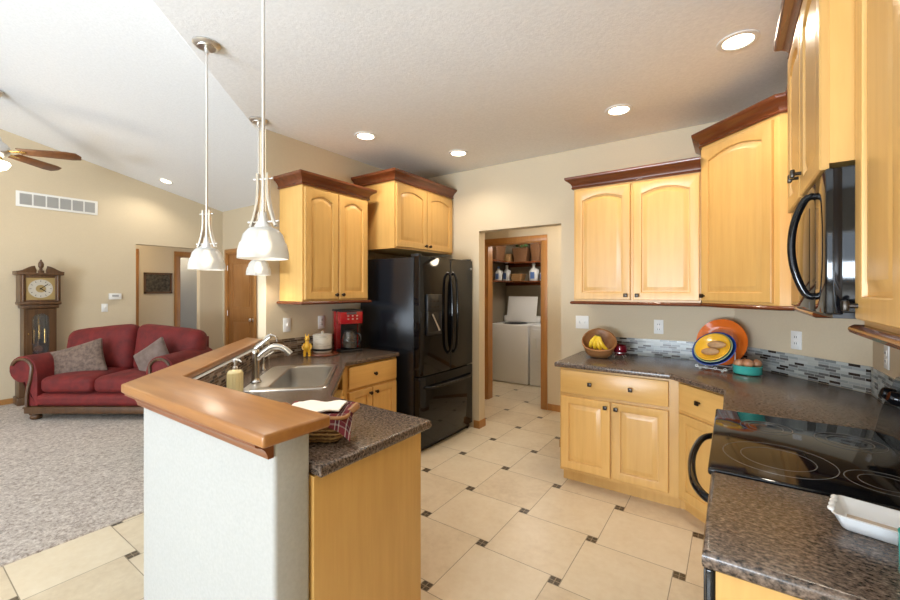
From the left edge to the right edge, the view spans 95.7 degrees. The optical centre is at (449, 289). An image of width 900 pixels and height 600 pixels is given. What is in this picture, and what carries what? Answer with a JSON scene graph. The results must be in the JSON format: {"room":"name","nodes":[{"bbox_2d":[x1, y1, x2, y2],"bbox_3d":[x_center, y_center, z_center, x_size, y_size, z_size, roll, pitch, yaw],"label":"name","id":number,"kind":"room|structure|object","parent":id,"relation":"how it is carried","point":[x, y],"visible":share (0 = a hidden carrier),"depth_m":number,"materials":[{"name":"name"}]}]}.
{"room":"kitchen","nodes":[
{"label":"kitchen","id":0,"kind":"room"},
{"bbox_2d":[0,404,143,566],"bbox_3d":[-5.418,1.504,3.387,6.435,0.112,9.800,0,0,35],"label":"floor","id":1,"kind":"structure","parent":0,"point":[64,478],"depth_m":3.16,"materials":[{"name":"carpet"}]},
{"bbox_2d":[12,260,63,405],"bbox_3d":[-5.349,0.527,5.298,0.263,1.843,0.442,0,0,35],"label":"grandfather clock","id":2,"kind":"object","parent":1,"relation":"on","point":[38,295],"visible":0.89,"depth_m":5.22,"materials":[{"name":"brown wood"}]},
{"bbox_2d":[12,272,63,304],"bbox_3d":[-5.352,-0.014,5.299,0.256,0.411,0.442,0,0,35],"label":"hood","id":3,"kind":"object","parent":2,"relation":"attached to","point":[32,288],"depth_m":5.22,"materials":[{"name":"brown wood"}]},
{"bbox_2d":[10,324,211,419],"bbox_3d":[-3.985,0.942,4.944,1.822,1.013,0.912,0,0,0],"label":"loveseat","id":4,"kind":"object","parent":1,"relation":"on","point":[95,391],"visible":0.66,"depth_m":4.57,"materials":[{"name":"red fabric"}]},
{"bbox_2d":[50,338,107,374],"bbox_3d":[-4.415,0.848,4.830,0.648,0.533,0.199,0,0,-12],"label":"throw pillow","id":5,"kind":"object","parent":4,"relation":"on","point":[89,356],"visible":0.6,"depth_m":4.79,"materials":[{"name":"beige fabric"}]},
{"bbox_2d":[41,367,131,391],"bbox_3d":[-4.282,1.048,4.850,0.586,0.206,0.660,0,0,0],"label":"seat cushion","id":6,"kind":"object","parent":4,"relation":"on","point":[78,381],"depth_m":4.54,"materials":[{"name":"red fabric"}]},
{"bbox_2d":[67,324,139,367],"bbox_3d":[-4.415,0.734,5.181,0.850,0.597,0.310,0,0,0],"label":"cushion","id":7,"kind":"object","parent":4,"relation":"on","point":[118,341],"depth_m":5.09,"materials":[{"name":"red fabric"}]},
{"bbox_2d":[94,368,145,391],"bbox_3d":[-3.688,1.048,4.850,0.586,0.206,0.660,0,0,0],"label":"seat cushion","id":8,"kind":"object","parent":4,"relation":"on","point":[112,382],"depth_m":4.54,"materials":[{"name":"red fabric"}]},
{"bbox_2d":[133,337,168,370],"bbox_3d":[-3.545,0.828,4.860,0.543,0.524,0.190,0,0,7],"label":"throw pillow","id":9,"kind":"object","parent":4,"relation":"on","point":[157,348],"visible":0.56,"depth_m":4.81,"materials":[{"name":"grey fabric"}]},
{"bbox_2d":[133,324,206,367],"bbox_3d":[-3.555,0.734,5.181,0.850,0.597,0.310,0,0,0],"label":"cushion","id":10,"kind":"object","parent":4,"relation":"on","point":[177,339],"depth_m":5.09,"materials":[{"name":"red fabric"}]},
{"bbox_2d":[0,129,222,399],"bbox_3d":[-6.664,-1.010,3.744,0.120,4.939,8.970,0,0,35],"label":"wall","id":11,"kind":"structure","parent":0,"point":[96,254],"depth_m":5.80,"materials":[{"name":"paint"}]},
{"bbox_2d":[0,398,12,404],"bbox_3d":[-4.830,1.420,2.432,4.390,0.080,8.900,0,0,35],"label":"baseboard","id":12,"kind":"structure","parent":11,"relation":"attached to","point":[4,401],"depth_m":5.14,"materials":[{"name":"brown wood"}]},
{"bbox_2d":[16,190,97,214],"bbox_3d":[-5.329,-1.180,5.551,0.017,0.200,0.820,0,0,35],"label":"air vent","id":13,"kind":"object","parent":11,"relation":"in","point":[23,198],"visible":1,"depth_m":5.52,"materials":[{"name":"white metal"}]},
{"bbox_2d":[109,293,121,299],"bbox_3d":[-4.976,0.095,6.048,0.032,0.090,0.150,0,0,35],"label":"thermostat","id":14,"kind":"object","parent":11,"relation":"attached to","point":[111,295],"visible":1,"depth_m":6.04,"materials":[{"name":"white plastic"}]},
{"bbox_2d":[0,0,257,211],"bbox_3d":[-3.285,-2.471,1.351,8.400,2.170,9.120,0,0,35],"label":"ceiling","id":15,"kind":"structure","parent":0,"point":[112,84],"depth_m":4.08,"materials":[{"name":"paint"}]},
{"bbox_2d":[0,90,80,170],"bbox_3d":[-4.738,-1.664,4.147,1.379,0.859,1.335,0,0,35],"label":"ceiling fan","id":16,"kind":"object","parent":15,"relation":"hanging from","point":[5,151],"visible":0.98,"depth_m":4.36,"materials":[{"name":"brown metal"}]},
{"bbox_2d":[136,245,193,325],"bbox_3d":[-5.208,0.160,7.498,1.900,2.600,2.700,0,0,35],"label":"wall","id":17,"kind":"structure","parent":0,"point":[158,309],"depth_m":7.44,"materials":[{"name":"paint"}]},
{"bbox_2d":[136,249,138,325],"bbox_3d":[-5.801,0.365,6.906,0.139,2.190,0.830,0,0,35],"label":"trim","id":18,"kind":"structure","parent":17,"relation":"attached to","point":[137,250],"depth_m":7.19,"materials":[{"name":"brown wood"}]},
{"bbox_2d":[144,272,172,293],"bbox_3d":[-5.343,-0.125,7.458,0.020,0.380,0.450,0,0,35],"label":"framed picture","id":19,"kind":"object","parent":17,"relation":"attached to","point":[154,283],"visible":1,"depth_m":7.45,"materials":[{"name":"brown wood"}]},
{"bbox_2d":[146,274,169,291],"bbox_3d":[-5.348,-0.125,7.461,0.008,0.310,0.380,0,0,35],"label":"print","id":20,"kind":"object","parent":19,"relation":"attached to","point":[154,282],"depth_m":7.45},
{"bbox_2d":[174,251,191,326],"bbox_3d":[-4.964,0.365,8.114,0.139,2.190,0.990,0,0,35],"label":"trim","id":21,"kind":"structure","parent":17,"relation":"attached to","point":[177,255],"depth_m":7.71,"materials":[{"name":"brown wood"}]},
{"bbox_2d":[180,258,196,328],"bbox_3d":[-5.948,0.160,8.011,0.100,2.600,2.800,0,0,35],"label":"wall","id":22,"kind":"structure","parent":0,"point":[188,278],"depth_m":8.55,"materials":[{"name":"grey"}]},
{"bbox_2d":[144,344,308,599],"bbox_3d":[-1.209,0.945,2.176,0.562,1.030,2.412,0,0,-27],"label":"wall","id":23,"kind":"structure","parent":0,"point":[223,520],"depth_m":1.35,"materials":[{"name":"paint"}]},
{"bbox_2d":[121,337,329,459],"bbox_3d":[-1.244,0.436,2.140,0.655,0.093,2.560,0,0,-30],"label":"bar","id":24,"kind":"object","parent":23,"relation":"attached to","point":[254,424],"visible":0.91,"depth_m":1.39,"materials":[{"name":"brown wood"}]},
{"bbox_2d":[196,344,267,386],"bbox_3d":[-1.326,0.488,2.548,0.008,0.116,1.417,0,0,-11],"label":"tile backsplash","id":25,"kind":"structure","parent":23,"relation":"attached to","point":[218,377],"depth_m":2.32,"materials":[{"name":"tile"}]},
{"bbox_2d":[258,129,409,359],"bbox_3d":[-0.979,-0.205,4.041,0.110,3.330,1.870,0,0,35],"label":"wall","id":26,"kind":"structure","parent":0,"point":[283,154],"depth_m":3.44,"materials":[{"name":"paint"}]},
{"bbox_2d":[283,318,290,331],"bbox_3d":[-1.354,0.290,3.388,0.016,0.115,0.070,0,0,35],"label":"wall plate","id":27,"kind":"object","parent":26,"relation":"attached to","point":[286,321],"visible":1,"depth_m":3.38,"materials":[{"name":"white plastic"}]},
{"bbox_2d":[269,334,332,357],"bbox_3d":[-1.209,0.475,3.604,0.008,0.141,0.830,0,0,35],"label":"tile backsplash","id":28,"kind":"structure","parent":26,"relation":"attached to","point":[295,344],"depth_m":3.43,"materials":[{"name":"tile"}]},
{"bbox_2d":[318,316,324,328],"bbox_3d":[-1.160,0.290,3.674,0.009,0.115,0.070,0,0,35],"label":"wall plate","id":29,"kind":"object","parent":26,"relation":"attached to","point":[321,319],"visible":1,"depth_m":3.67,"materials":[{"name":"white plastic"}]},
{"bbox_2d":[273,169,376,304],"bbox_3d":[-1.050,-0.399,3.510,0.367,1.029,0.809,0,0,35],"label":"upper cabinet","id":30,"kind":"object","parent":26,"relation":"attached to","point":[323,224],"visible":1,"depth_m":3.32,"materials":[{"name":"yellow wood"}]},
{"bbox_2d":[351,167,456,256],"bbox_3d":[-0.430,-0.739,4.221,0.577,0.708,1.044,0,0,35],"label":"upper cabinet","id":31,"kind":"object","parent":26,"relation":"attached to","point":[409,213],"visible":0.96,"depth_m":3.89,"materials":[{"name":"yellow wood"}]},
{"bbox_2d":[0,380,704,599],"bbox_3d":[-0.619,1.509,1.483,5.043,0.102,12.134,0,0,35],"label":"floor","id":32,"kind":"structure","parent":0,"point":[501,519],"depth_m":2.37,"materials":[{"name":"beige tile"}]},
{"bbox_2d":[334,389,343,398],"bbox_3d":[-1.002,1.110,2.572,0.646,0.700,1.821,0,0,-10],"label":"base cabinet","id":33,"kind":"object","parent":32,"relation":"on","point":[339,393],"visible":0.02,"depth_m":2.99,"materials":[{"name":"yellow wood"}]},
{"bbox_2d":[309,433,420,599],"bbox_3d":[-0.529,1.022,1.700,0.655,0.875,0.582,0,0,35],"label":"base cabinet","id":34,"kind":"object","parent":32,"relation":"on","point":[365,514],"visible":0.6,"depth_m":1.47,"materials":[{"name":"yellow wood"}]},
{"bbox_2d":[224,348,430,477],"bbox_3d":[-0.797,0.565,2.578,1.077,0.038,2.754,0,0,-11],"label":"countertop","id":35,"kind":"structure","parent":34,"relation":"on","point":[373,429],"depth_m":1.70,"materials":[{"name":"stone"}]},
{"bbox_2d":[227,358,242,391],"bbox_3d":[-1.128,0.453,2.138,0.080,0.186,0.078,0,0,15],"label":"soap dispenser","id":36,"kind":"object","parent":35,"relation":"on","point":[234,376],"visible":0.8,"depth_m":2.11,"materials":[{"name":"beige ceramic"}]},
{"bbox_2d":[227,369,242,391],"bbox_3d":[-1.129,0.481,2.138,0.078,0.130,0.078,0,0,15],"label":"bottle","id":37,"kind":"object","parent":36,"relation":"on","point":[234,376],"depth_m":2.11,"materials":[{"name":"plastic"}]},
{"bbox_2d":[261,334,277,369],"bbox_3d":[-1.239,0.423,2.798,0.109,0.246,0.046,0,0,-17],"label":"filter faucet","id":38,"kind":"object","parent":35,"relation":"on","point":[275,336],"visible":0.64,"depth_m":2.78,"materials":[{"name":"silver metal"}]},
{"bbox_2d":[250,335,292,382],"bbox_3d":[-1.046,0.401,2.391,0.235,0.276,0.066,0,0,-10],"label":"kitchen faucet","id":39,"kind":"object","parent":35,"relation":"on","point":[257,354],"visible":1,"depth_m":2.37,"materials":[{"name":"silver metal"}]},
{"bbox_2d":[243,364,337,391],"bbox_3d":[-0.970,0.640,2.569,0.450,0.200,0.740,0,0,-10],"label":"sink","id":40,"kind":"object","parent":35,"relation":"in","point":[294,377],"visible":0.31,"depth_m":2.79,"materials":[{"name":"silver metal"}]},
{"bbox_2d":[302,334,311,356],"bbox_3d":[-1.169,0.452,3.327,0.084,0.186,0.058,0,0,-10],"label":"figurine","id":41,"kind":"object","parent":35,"relation":"on","point":[307,346],"visible":1,"depth_m":3.32,"materials":[{"name":"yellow ceramic"}]},
{"bbox_2d":[282,400,360,442],"bbox_3d":[-0.485,0.481,1.503,0.303,0.126,0.213,0,0,0],"label":"bread basket","id":42,"kind":"object","parent":35,"relation":"on","point":[340,412],"visible":0.62,"depth_m":1.45,"materials":[{"name":"wicker"}]},
{"bbox_2d":[311,351,338,356],"bbox_3d":[-1.063,0.538,3.436,0.240,0.014,0.240,0,0,35],"label":"wooden trivet","id":43,"kind":"object","parent":35,"relation":"on","point":[332,353],"visible":0.7,"depth_m":3.36,"materials":[{"name":"brown wood"}]},
{"bbox_2d":[313,331,331,352],"bbox_3d":[-1.087,0.440,3.471,0.160,0.180,0.160,0,0,35],"label":"canister","id":44,"kind":"object","parent":43,"relation":"on","point":[322,342],"visible":1,"depth_m":3.41,"materials":[{"name":"white"}]},
{"bbox_2d":[332,309,362,352],"bbox_3d":[-0.924,0.360,3.677,0.216,0.372,0.239,0,0,-33],"label":"coffee maker","id":45,"kind":"object","parent":35,"relation":"on","point":[345,321],"visible":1,"depth_m":3.62,"materials":[{"name":"red plastic"}]},
{"bbox_2d":[337,357,395,411],"bbox_3d":[-0.874,1.022,3.506,0.652,0.873,0.600,0,0,35],"label":"base cabinet","id":46,"kind":"object","parent":32,"relation":"on","point":[373,383],"visible":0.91,"depth_m":3.34,"materials":[{"name":"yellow wood"}]},
{"bbox_2d":[361,253,472,450],"bbox_3d":[-0.283,0.568,4.143,0.837,1.785,0.900,0,0,35],"label":"refrigerator","id":47,"kind":"object","parent":32,"relation":"on","point":[420,308],"visible":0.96,"depth_m":3.80,"materials":[{"name":"black metal"}]},
{"bbox_2d":[493,296,540,384],"bbox_3d":[1.086,0.777,6.631,0.665,1.337,0.620,0,0,35],"label":"washing machine","id":48,"kind":"object","parent":32,"relation":"on","point":[511,337],"visible":0.87,"depth_m":6.41,"materials":[{"name":"white metal"}]},
{"bbox_2d":[530,324,540,386],"bbox_3d":[1.649,0.887,6.223,0.665,1.115,0.650,0,0,35],"label":"dryer","id":49,"kind":"object","parent":32,"relation":"on","point":[535,330],"visible":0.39,"depth_m":6.11,"materials":[{"name":"white metal"}]},
{"bbox_2d":[560,367,679,507],"bbox_3d":[1.339,1.022,3.129,0.790,0.873,0.710,0,0,35],"label":"base cabinet","id":50,"kind":"object","parent":32,"relation":"on","point":[619,432],"visible":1,"depth_m":2.84,"materials":[{"name":"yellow wood"}]},
{"bbox_2d":[679,382,723,522],"bbox_3d":[1.819,1.022,2.350,0.885,0.873,1.445,0,0,35],"label":"base cabinet","id":51,"kind":"object","parent":32,"relation":"on","point":[697,406],"visible":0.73,"depth_m":2.50,"materials":[{"name":"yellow wood"}]},
{"bbox_2d":[554,351,882,430],"bbox_3d":[1.483,0.565,2.583,1.717,0.038,1.459,0,0,35],"label":"countertop","id":52,"kind":"structure","parent":51,"relation":"on","point":[770,393],"depth_m":2.23,"materials":[{"name":"stone"}]},
{"bbox_2d":[582,328,616,357],"bbox_3d":[1.208,0.429,3.299,0.271,0.223,0.210,0,0,21],"label":"bowl","id":53,"kind":"object","parent":52,"relation":"on","point":[609,340],"visible":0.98,"depth_m":3.33,"materials":[{"name":"brown wood"}]},
{"bbox_2d":[613,344,626,357],"bbox_3d":[1.380,0.496,3.302,0.108,0.100,0.108,0,0,35],"label":"candle holder","id":54,"kind":"object","parent":52,"relation":"on","point":[620,349],"visible":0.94,"depth_m":3.26,"materials":[{"name":"red glass"}]},
{"bbox_2d":[695,352,735,372],"bbox_3d":[1.825,0.486,2.788,0.215,0.120,0.200,0,0,-31],"label":"wire rack","id":55,"kind":"object","parent":52,"relation":"on","point":[705,366],"visible":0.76,"depth_m":2.78,"materials":[{"name":"white metal"}]},
{"bbox_2d":[692,332,735,365],"bbox_3d":[1.794,0.397,2.770,0.175,0.213,0.270,0,0,-34],"label":"serving bowl","id":56,"kind":"object","parent":55,"relation":"on","point":[731,354],"visible":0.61,"depth_m":2.73,"materials":[{"name":"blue ceramic"}]},
{"bbox_2d":[694,333,732,361],"bbox_3d":[1.787,0.391,2.765,0.156,0.187,0.236,0,0,-34],"label":"serving bowl","id":57,"kind":"object","parent":56,"relation":"in","point":[731,344],"visible":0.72,"depth_m":2.71,"materials":[{"name":"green ceramic"}]},
{"bbox_2d":[695,333,729,359],"bbox_3d":[1.781,0.385,2.762,0.145,0.173,0.216,0,0,-34],"label":"serving bowl","id":58,"kind":"object","parent":57,"relation":"in","point":[702,343],"visible":0.84,"depth_m":2.79,"materials":[{"name":"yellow ceramic"}]},
{"bbox_2d":[701,348,718,354],"bbox_3d":[1.768,0.418,2.768,0.047,0.050,0.111,0,0,-33],"label":"potato","id":59,"kind":"object","parent":58,"relation":"in","point":[707,351],"visible":1,"depth_m":2.75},
{"bbox_2d":[707,341,725,348],"bbox_3d":[1.811,0.372,2.766,0.048,0.051,0.115,0,0,-33],"label":"potato","id":60,"kind":"object","parent":58,"relation":"in","point":[714,344],"visible":0.99,"depth_m":2.75,"materials":[{"name":"food"}]},
{"bbox_2d":[696,319,747,364],"bbox_3d":[1.944,0.372,2.918,0.091,0.324,0.334,0,0,-33],"label":"serving platter","id":61,"kind":"object","parent":52,"relation":"on","point":[729,327],"visible":0.53,"depth_m":2.88,"materials":[{"name":"orange ceramic"}]},
{"bbox_2d":[732,363,762,375],"bbox_3d":[1.933,0.515,2.645,0.167,0.055,0.167,0,0,35],"label":"dish","id":62,"kind":"object","parent":52,"relation":"on","point":[751,371],"visible":0.85,"depth_m":2.58,"materials":[{"name":"teal ceramic"}]},
{"bbox_2d":[743,359,753,366],"bbox_3d":[1.915,0.471,2.613,0.061,0.060,0.061,0,0,-23],"label":"egg","id":63,"kind":"object","parent":62,"relation":"in","point":[747,363],"visible":0.82,"depth_m":2.59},
{"bbox_2d":[716,572,800,599],"bbox_3d":[0.939,1.022,0.861,0.620,0.875,0.440,0,0,35],"label":"base cabinet","id":64,"kind":"object","parent":32,"relation":"on","point":[728,587],"visible":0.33,"depth_m":0.83,"materials":[{"name":"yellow wood"}]},
{"bbox_2d":[704,567,715,599],"bbox_3d":[0.673,0.978,1.042,0.021,0.765,0.430,0,0,35],"label":"dishwasher","id":65,"kind":"object","parent":64,"relation":"attached to","point":[709,575],"visible":0.37,"depth_m":0.87,"materials":[{"name":"black"}]},
{"bbox_2d":[702,472,899,599],"bbox_3d":[0.930,0.565,0.855,0.659,0.038,0.465,0,0,35],"label":"countertop","id":66,"kind":"structure","parent":64,"relation":"on","point":[784,540],"depth_m":0.86,"materials":[{"name":"stone"}]},
{"bbox_2d":[827,494,899,545],"bbox_3d":[0.962,0.523,0.919,0.130,0.043,0.158,0,0,-42],"label":"baking dish","id":67,"kind":"object","parent":66,"relation":"on","point":[871,520],"visible":1,"depth_m":0.94,"materials":[{"name":"white ceramic"}]},
{"bbox_2d":[897,527,899,573],"bbox_3d":[0.894,0.503,0.742,0.082,0.085,0.107,0,0,-25],"label":"mug","id":68,"kind":"object","parent":66,"relation":"on","point":[898,529],"visible":1,"depth_m":0.78,"materials":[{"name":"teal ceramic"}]},
{"bbox_2d":[687,377,899,510],"bbox_3d":[1.241,0.875,1.393,0.735,1.110,0.756,0,0,35],"label":"range","id":69,"kind":"object","parent":32,"relation":"on","point":[812,457],"visible":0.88,"depth_m":1.35,"materials":[{"name":"glass"}]},
{"bbox_2d":[708,409,899,510],"bbox_3d":[1.216,0.554,1.411,0.516,0.026,0.756,0,0,35],"label":"cooktop","id":70,"kind":"object","parent":69,"relation":"in","point":[812,457],"depth_m":1.33,"materials":[{"name":"black"}]},
{"bbox_2d":[152,0,788,178],"bbox_3d":[0.206,-1.340,2.533,3.785,0.120,3.000,0,0,35],"label":"ceiling","id":71,"kind":"structure","parent":0,"point":[497,82],"depth_m":2.37,"materials":[{"name":"paint"}]},
{"bbox_2d":[187,36,225,270],"bbox_3d":[-1.265,-0.693,2.117,0.174,1.175,0.169,0,0,15],"label":"pendant light","id":72,"kind":"object","parent":71,"relation":"hanging from","point":[204,257],"visible":1,"depth_m":2.11,"materials":[{"name":"glass"}]},
{"bbox_2d":[246,116,270,275],"bbox_3d":[-1.441,-0.696,3.066,0.174,1.168,0.169,0,0,15],"label":"pendant light","id":73,"kind":"object","parent":71,"relation":"hanging from","point":[255,267],"visible":0.61,"depth_m":3.02,"materials":[{"name":"glass"}]},
{"bbox_2d":[237,0,288,260],"bbox_3d":[-0.678,-0.697,1.479,0.174,1.167,0.169,0,0,15],"label":"pendant light","id":74,"kind":"object","parent":71,"relation":"hanging from","point":[261,241],"visible":1,"depth_m":1.46,"materials":[{"name":"glass"}]},
{"bbox_2d":[354,132,376,140],"bbox_3d":[-0.701,-1.275,3.380,0.184,0.008,0.184,0,0,35],"label":"recessed light","id":75,"kind":"object","parent":71,"relation":"in","point":[367,136],"visible":1,"depth_m":3.38,"materials":[{"name":"white metal"}]},
{"bbox_2d":[449,150,467,156],"bbox_3d":[0.078,-1.275,3.802,0.184,0.008,0.184,0,0,35],"label":"recessed light","id":76,"kind":"object","parent":71,"relation":"in","point":[456,153],"visible":1,"depth_m":3.80,"materials":[{"name":"glass"}]},
{"bbox_2d":[605,104,632,115],"bbox_3d":[1.199,-1.275,2.892,0.184,0.008,0.184,0,0,35],"label":"recessed light","id":77,"kind":"object","parent":71,"relation":"in","point":[621,109],"visible":1,"depth_m":2.88,"materials":[{"name":"glass"}]},
{"bbox_2d":[717,29,759,51],"bbox_3d":[1.479,-1.275,2.090,0.184,0.008,0.184,0,0,35],"label":"recessed light","id":78,"kind":"object","parent":71,"relation":"in","point":[739,40],"visible":1,"depth_m":2.08,"materials":[{"name":"white metal"}]},
{"bbox_2d":[223,120,733,426],"bbox_3d":[-0.684,-0.140,5.047,8.470,3.200,0.120,0,0,35],"label":"wall","id":79,"kind":"structure","parent":0,"point":[534,192],"depth_m":3.83,"materials":[{"name":"paint"}]},
{"bbox_2d":[227,254,253,343],"bbox_3d":[-3.605,0.407,6.997,0.865,2.085,0.109,0,0,35],"label":"door","id":80,"kind":"structure","parent":79,"relation":"in","point":[241,285],"depth_m":7.02,"materials":[{"name":"brown wood"}]},
{"bbox_2d":[224,248,256,345],"bbox_3d":[-3.571,0.370,7.034,1.020,2.180,0.139,0,0,35],"label":"trim","id":81,"kind":"structure","parent":79,"relation":"attached to","point":[227,252],"depth_m":7.23,"materials":[{"name":"brown wood"}]},
{"bbox_2d":[474,418,559,446],"bbox_3d":[0.744,1.420,4.051,1.110,0.080,0.132,0,0,35],"label":"baseboard","id":82,"kind":"structure","parent":79,"relation":"attached to","point":[477,424],"depth_m":4.30,"materials":[{"name":"brown wood"}]},
{"bbox_2d":[576,316,588,328],"bbox_3d":[1.189,0.290,3.667,0.116,0.116,0.016,0,0,35],"label":"wall plate","id":83,"kind":"object","parent":79,"relation":"attached to","point":[582,322],"visible":1,"depth_m":3.67,"materials":[{"name":"white plastic"}]},
{"bbox_2d":[564,156,701,306],"bbox_3d":[1.444,-0.399,3.228,0.947,1.029,0.437,0,0,35],"label":"upper cabinet","id":84,"kind":"object","parent":79,"relation":"attached to","point":[637,230],"visible":1,"depth_m":3.04,"materials":[{"name":"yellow wood"}]},
{"bbox_2d":[613,337,694,359],"bbox_3d":[1.665,0.475,3.342,1.093,0.141,0.008,0,0,35],"label":"tile backsplash","id":85,"kind":"structure","parent":79,"relation":"attached to","point":[635,346],"depth_m":3.31,"materials":[{"name":"tile"}]},
{"bbox_2d":[654,320,663,333],"bbox_3d":[1.701,0.300,3.317,0.070,0.115,0.009,0,0,35],"label":"wall plate","id":86,"kind":"object","parent":79,"relation":"attached to","point":[658,324],"visible":1,"depth_m":3.31,"materials":[{"name":"white plastic"}]},
{"bbox_2d":[493,244,540,322],"bbox_3d":[1.369,0.160,5.991,2.170,2.600,1.670,0,0,35],"label":"wall","id":87,"kind":"structure","parent":0,"point":[501,292],"depth_m":6.93,"materials":[{"name":"brown paint"}]},
{"bbox_2d":[493,259,540,267],"bbox_3d":[1.417,-0.426,6.082,1.895,0.072,1.215,0,0,35],"label":"shelf","id":88,"kind":"object","parent":87,"relation":"attached to","point":[525,263],"visible":0.23,"depth_m":6.76,"materials":[{"name":"brown wood"}]},
{"bbox_2d":[493,246,505,260],"bbox_3d":[0.742,-0.582,6.517,0.214,0.238,0.294,0,0,39],"label":"storage basket","id":89,"kind":"object","parent":88,"relation":"on","point":[498,251],"visible":0.56,"depth_m":6.41,"materials":[{"name":"wicker"}]},
{"bbox_2d":[512,247,530,261],"bbox_3d":[1.198,-0.577,6.772,0.284,0.228,0.254,0,0,31],"label":"storage basket","id":90,"kind":"object","parent":88,"relation":"on","point":[519,254],"visible":0.8,"depth_m":6.68,"materials":[{"name":"wicker"}]},
{"bbox_2d":[530,243,540,260],"bbox_3d":[1.433,-0.617,6.610,0.194,0.308,0.254,0,0,44],"label":"storage basket","id":91,"kind":"object","parent":88,"relation":"on","point":[535,249],"visible":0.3,"depth_m":6.52,"materials":[{"name":"wicker"}]},
{"bbox_2d":[493,280,540,285],"bbox_3d":[1.417,-0.111,6.082,1.895,0.072,1.215,0,0,35],"label":"shelf","id":92,"kind":"object","parent":87,"relation":"attached to","point":[508,283],"visible":0.39,"depth_m":6.78,"materials":[{"name":"brown wood"}]},
{"bbox_2d":[495,266,501,280],"bbox_3d":[0.798,-0.268,6.658,0.138,0.240,0.089,0,0,41],"label":"detergent bottle","id":93,"kind":"object","parent":92,"relation":"on","point":[498,274],"visible":0.91,"depth_m":6.62,"materials":[{"name":"grey plastic"}]},
{"bbox_2d":[503,265,510,280],"bbox_3d":[0.966,-0.286,6.892,0.102,0.276,0.159,0,0,-35],"label":"detergent bottle","id":94,"kind":"object","parent":92,"relation":"on","point":[506,274],"visible":0.88,"depth_m":6.85,"materials":[{"name":"grey plastic"}]},
{"bbox_2d":[510,274,526,280],"bbox_3d":[1.138,-0.207,6.790,0.224,0.118,0.214,0,0,34],"label":"storage basket","id":95,"kind":"object","parent":92,"relation":"on","point":[515,277],"visible":0.95,"depth_m":6.72,"materials":[{"name":"wicker"}]},
{"bbox_2d":[529,263,538,280],"bbox_3d":[1.371,-0.292,6.639,0.166,0.288,0.107,0,0,34],"label":"detergent bottle","id":96,"kind":"object","parent":92,"relation":"on","point":[533,273],"visible":1,"depth_m":6.60,"materials":[{"name":"grey plastic"}]},
{"bbox_2d":[485,225,560,409],"bbox_3d":[0.918,0.160,4.637,2.970,2.600,1.070,0,0,35],"label":"wall","id":97,"kind":"structure","parent":0,"point":[553,233],"depth_m":4.92,"materials":[{"name":"paint"}]},
{"bbox_2d":[485,234,546,409],"bbox_3d":[0.842,0.393,5.256,0.910,2.135,0.139,0,0,35],"label":"trim","id":98,"kind":"structure","parent":97,"relation":"attached to","point":[489,243],"depth_m":5.29,"materials":[{"name":"brown wood"}]},
{"bbox_2d":[548,404,559,411],"bbox_3d":[1.159,1.420,4.968,2.750,0.080,0.012,0,0,35],"label":"baseboard","id":99,"kind":"structure","parent":97,"relation":"attached to","point":[552,407],"depth_m":4.90,"materials":[{"name":"brown wood"}]},
{"bbox_2d":[734,308,872,394],"bbox_3d":[2.264,0.010,2.598,0.184,2.900,0.899,0,0,-7],"label":"wall","id":100,"kind":"structure","parent":0,"point":[823,338],"depth_m":2.48,"materials":[{"name":"paint"}]},
{"bbox_2d":[691,92,794,310],"bbox_3d":[1.961,-0.483,2.604,0.449,1.199,1.126,0,0,-10],"label":"upper cabinet","id":101,"kind":"object","parent":100,"relation":"attached to","point":[745,217],"visible":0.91,"depth_m":2.46,"materials":[{"name":"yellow wood"}]},
{"bbox_2d":[791,331,801,349],"bbox_3d":[2.172,0.315,2.555,0.009,0.115,0.070,0,0,-7],"label":"wall plate","id":102,"kind":"object","parent":100,"relation":"attached to","point":[796,336],"visible":1,"depth_m":2.55,"materials":[{"name":"white plastic"}]},
{"bbox_2d":[741,347,870,393],"bbox_3d":[2.168,0.475,2.589,0.009,0.141,0.891,0,0,-7],"label":"tile backsplash","id":103,"kind":"structure","parent":100,"relation":"attached to","point":[857,377],"depth_m":2.43,"materials":[{"name":"tile"}]},
{"bbox_2d":[873,341,899,403],"bbox_3d":[-0.018,-1.040,-1.204,0.120,5.000,8.400,0,0,35],"label":"wall","id":104,"kind":"structure","parent":0,"point":[878,348],"depth_m":1.97,"materials":[{"name":"paint"}]},
{"bbox_2d":[773,0,854,213],"bbox_3d":[1.373,-0.704,1.317,0.452,0.758,0.904,0,0,35],"label":"upper cabinet","id":105,"kind":"object","parent":104,"relation":"attached to","point":[818,36],"visible":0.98,"depth_m":1.13,"materials":[{"name":"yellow wood"}]},
{"bbox_2d":[787,165,855,318],"bbox_3d":[1.350,-0.124,1.297,0.460,0.398,0.760,0,0,35],"label":"microwave","id":106,"kind":"object","parent":105,"relation":"attached to","point":[821,232],"visible":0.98,"depth_m":1.08,"materials":[{"name":"black"}]},
{"bbox_2d":[785,83,846,318],"bbox_3d":[1.824,-0.483,1.891,0.367,1.199,0.682,0,0,35],"label":"upper cabinet","id":107,"kind":"object","parent":104,"relation":"attached to","point":[795,308],"visible":0.04,"depth_m":1.82,"materials":[{"name":"brown wood"}]},
{"bbox_2d":[841,0,899,349],"bbox_3d":[0.959,-0.483,0.662,0.387,1.199,0.804,0,0,35],"label":"upper cabinet","id":108,"kind":"object","parent":104,"relation":"attached to","point":[877,22],"visible":1,"depth_m":0.90,"materials":[{"name":"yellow wood"}]},
{"bbox_2d":[871,367,894,402],"bbox_3d":[1.995,0.475,1.817,0.008,0.141,0.780,0,0,35],"label":"tile backsplash","id":109,"kind":"structure","parent":104,"relation":"attached to","point":[879,379],"depth_m":2.03,"materials":[{"name":"tile"}]},
{"bbox_2d":[884,345,889,369],"bbox_3d":[2.080,0.320,1.941,0.009,0.115,0.070,0,0,35],"label":"wall plate","id":110,"kind":"object","parent":104,"relation":"attached to","point":[886,348],"visible":0.95,"depth_m":1.93,"materials":[{"name":"white plastic"}]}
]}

